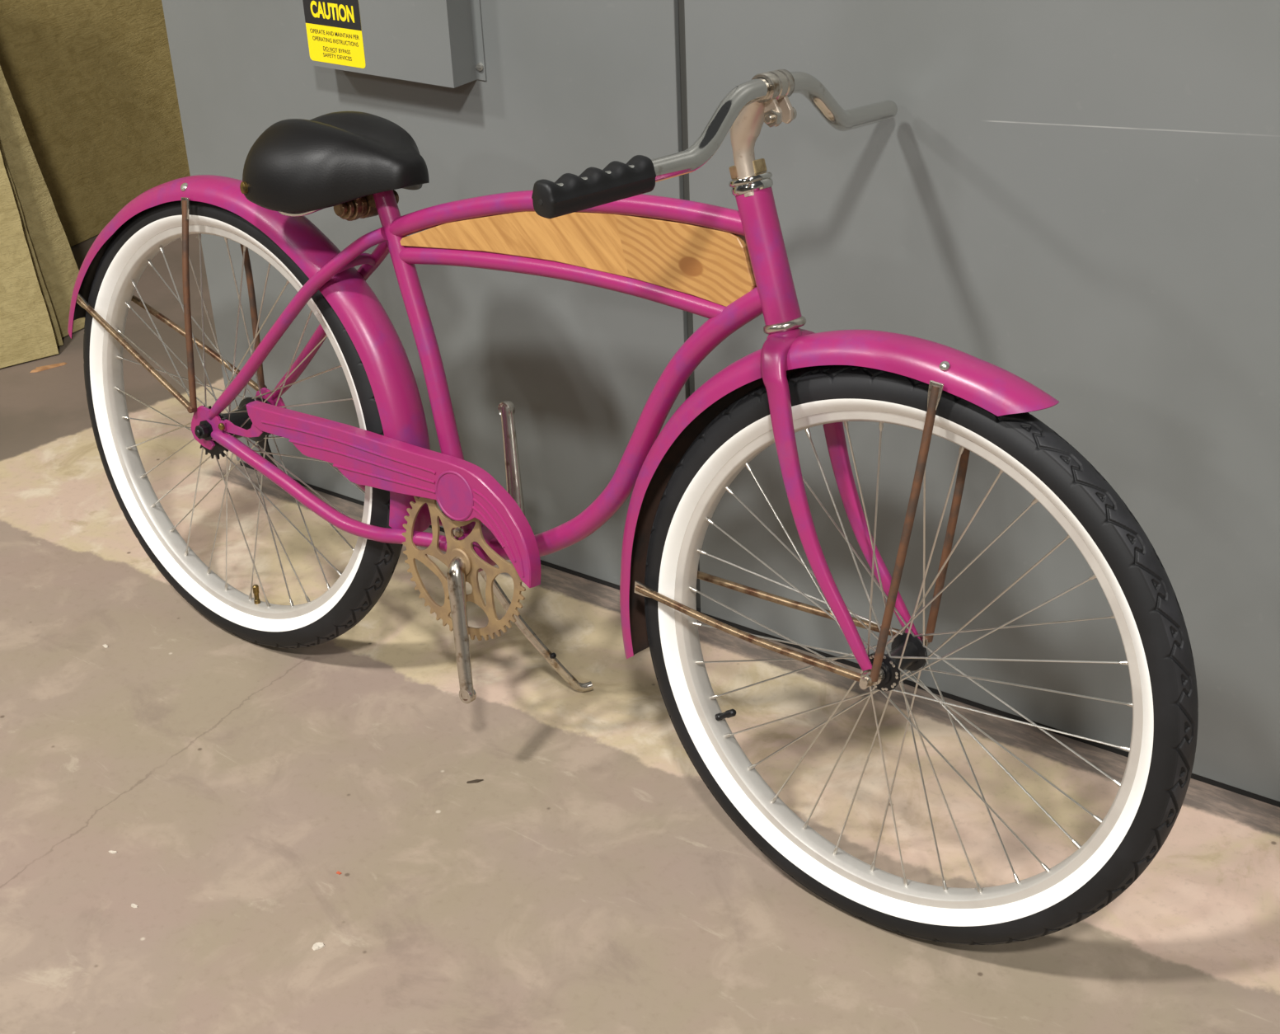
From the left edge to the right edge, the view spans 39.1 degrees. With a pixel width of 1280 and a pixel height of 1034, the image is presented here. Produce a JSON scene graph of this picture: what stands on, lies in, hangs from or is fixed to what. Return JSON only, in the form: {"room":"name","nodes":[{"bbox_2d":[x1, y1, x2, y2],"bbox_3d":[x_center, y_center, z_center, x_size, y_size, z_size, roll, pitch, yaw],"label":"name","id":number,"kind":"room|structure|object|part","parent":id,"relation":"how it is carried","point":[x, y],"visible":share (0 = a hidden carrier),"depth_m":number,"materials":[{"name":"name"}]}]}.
{"room":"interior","nodes":[
{"label":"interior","id":0,"kind":"room"},
{"bbox_2d":[0,233,1279,1033],"bbox_3d":[-2.103,1.204,1.050,14.000,0.120,15.000,19,35,34],"label":"floor","id":1,"kind":"structure","parent":0,"point":[592,880],"depth_m":2.27,"materials":[{"name":"concrete"}]},
{"bbox_2d":[0,150,58,368],"bbox_3d":[-1.804,-0.683,3.274,1.203,1.043,0.368,-19,33,-28],"label":"sheet","id":2,"kind":"object","parent":1,"relation":"on","point":[26,332],"visible":1,"depth_m":3.61,"materials":[{"name":"beige wood"}]},
{"bbox_2d":[0,143,63,346],"bbox_3d":[-1.793,-0.685,3.277,1.203,1.043,0.366,-22,34,-31],"label":"sheet","id":3,"kind":"object","parent":1,"relation":"on","point":[43,288],"visible":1,"depth_m":3.67,"materials":[{"name":"beige wood"}]},
{"bbox_2d":[0,65,84,337],"bbox_3d":[-1.627,-0.670,3.164,0.317,1.111,1.252,14,33,28],"label":"sheet","id":4,"kind":"object","parent":1,"relation":"on","point":[58,266],"visible":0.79,"depth_m":3.70,"materials":[{"name":"beige wood"}]},
{"bbox_2d":[30,361,66,372],"bbox_3d":[-1.185,-0.300,3.607,0.076,0.004,0.017,-15,31,-22],"label":"wood splinter","id":5,"kind":"object","parent":1,"relation":"on","point":[46,367],"visible":1,"depth_m":3.60,"materials":[{"name":"brown wood"}]},
{"bbox_2d":[0,0,190,247],"bbox_3d":[-1.552,-1.714,3.755,0.387,2.372,2.203,12,32,25],"label":"sheet","id":6,"kind":"object","parent":1,"relation":"on","point":[91,85],"visible":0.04,"depth_m":4.28,"materials":[{"name":"brown wood"}]},
{"bbox_2d":[131,903,138,907],"bbox_3d":[-0.606,0.465,2.156,0.011,0.002,0.006,19,35,34],"label":"flake","id":7,"kind":"object","parent":1,"relation":"on","point":[133,905],"visible":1,"depth_m":2.16,"materials":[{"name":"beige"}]},
{"bbox_2d":[312,942,324,950],"bbox_3d":[-0.372,0.495,2.082,0.015,0.002,0.012,-14,31,-21],"label":"flake","id":8,"kind":"object","parent":1,"relation":"on","point":[316,945],"visible":1,"depth_m":2.08,"materials":[{"name":"beige paint"}]},
{"bbox_2d":[466,778,483,783],"bbox_3d":[-0.214,0.344,2.347,0.023,0.002,0.006,-13,30,-18],"label":"scrap","id":9,"kind":"object","parent":1,"relation":"on","point":[475,780],"visible":1,"depth_m":2.35,"materials":[{"name":"brown"}]},
{"bbox_2d":[67,69,1198,944],"bbox_3d":[-0.171,-0.094,2.172,1.707,0.937,0.620,9,31,21],"label":"bicycle","id":10,"kind":"object","parent":1,"relation":"on","point":[729,268],"visible":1,"depth_m":2.08,"materials":[{"name":"pink paint"}]},
{"bbox_3d":[-0.543,-0.119,2.607,0.056,0.112,0.005,19,28,34],"label":"brake arm","id":11,"kind":"part","parent":10,"relation":"part of"},
{"bbox_3d":[-0.376,-0.397,2.236,0.158,0.044,0.029,0,29,4],"label":"saddle rail","id":12,"kind":"part","parent":10,"relation":"part of","materials":[{"name":"silver metal"}]},
{"bbox_2d":[449,547,472,575],"bbox_3d":[-0.227,0.057,2.271,0.037,0.037,0.005,19,28,34],"label":"washer","id":13,"kind":"object","parent":10,"relation":"in","point":[460,558],"depth_m":2.26,"materials":[{"name":"silver metal"}]},
{"bbox_3d":[-0.223,0.137,2.287,0.039,0.174,0.110,2,29,9],"label":"crank arm","id":14,"kind":"part","parent":10,"relation":"part of","materials":[{"name":"silver metal"}]},
{"bbox_3d":[-0.169,-0.051,2.329,0.039,0.174,0.110,2,29,9],"label":"crank arm","id":15,"kind":"part","parent":10,"relation":"part of","materials":[{"name":"silver metal"}]},
{"bbox_3d":[-0.085,-0.318,2.079,0.533,0.108,0.014,19,28,34],"label":"wood panel","id":16,"kind":"part","parent":10,"relation":"part of","materials":[{"name":"brown wood"}]},
{"bbox_3d":[0.115,-0.389,1.871,0.048,0.117,0.037,18,28,33],"label":"stem","id":17,"kind":"part","parent":10,"relation":"part of","materials":[{"name":"silver metal"}]},
{"bbox_2d":[728,171,773,196],"bbox_3d":[0.117,-0.351,1.897,0.046,0.030,0.047,19,28,34],"label":"cup","id":18,"kind":"object","parent":10,"relation":"on","point":[745,183],"depth_m":1.88,"materials":[{"name":"silver metal"}]},
{"bbox_2d":[763,315,806,333],"bbox_3d":[0.154,-0.205,1.921,0.045,0.024,0.047,19,28,34],"label":"cup","id":19,"kind":"object","parent":10,"relation":"on","point":[774,324],"depth_m":1.90,"materials":[{"name":"silver metal"}]},
{"bbox_2d":[161,0,1279,806],"bbox_3d":[0.581,-0.874,2.114,2.854,2.300,0.600,17,34,31],"label":"wall","id":20,"kind":"structure","parent":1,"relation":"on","point":[1079,200],"depth_m":2.25,"materials":[{"name":"grey metal"}]},
{"bbox_2d":[300,0,486,88],"bbox_3d":[-0.361,-0.821,2.446,0.307,0.436,0.051,17,34,31],"label":"junction box","id":21,"kind":"object","parent":20,"relation":"attached to","point":[433,42],"visible":1,"depth_m":2.48,"materials":[{"name":"grey paint"}]},
{"bbox_3d":[-0.357,-0.991,2.397,0.967,2.292,0.022,17,34,31],"label":"door panel","id":22,"kind":"part","parent":20,"relation":"part of","materials":[{"name":"grey paint"}]},
{"bbox_3d":[0.817,-0.638,1.652,1.871,2.292,0.022,17,34,31],"label":"door panel","id":23,"kind":"part","parent":20,"relation":"part of","materials":[{"name":"grey paint"}]}
]}

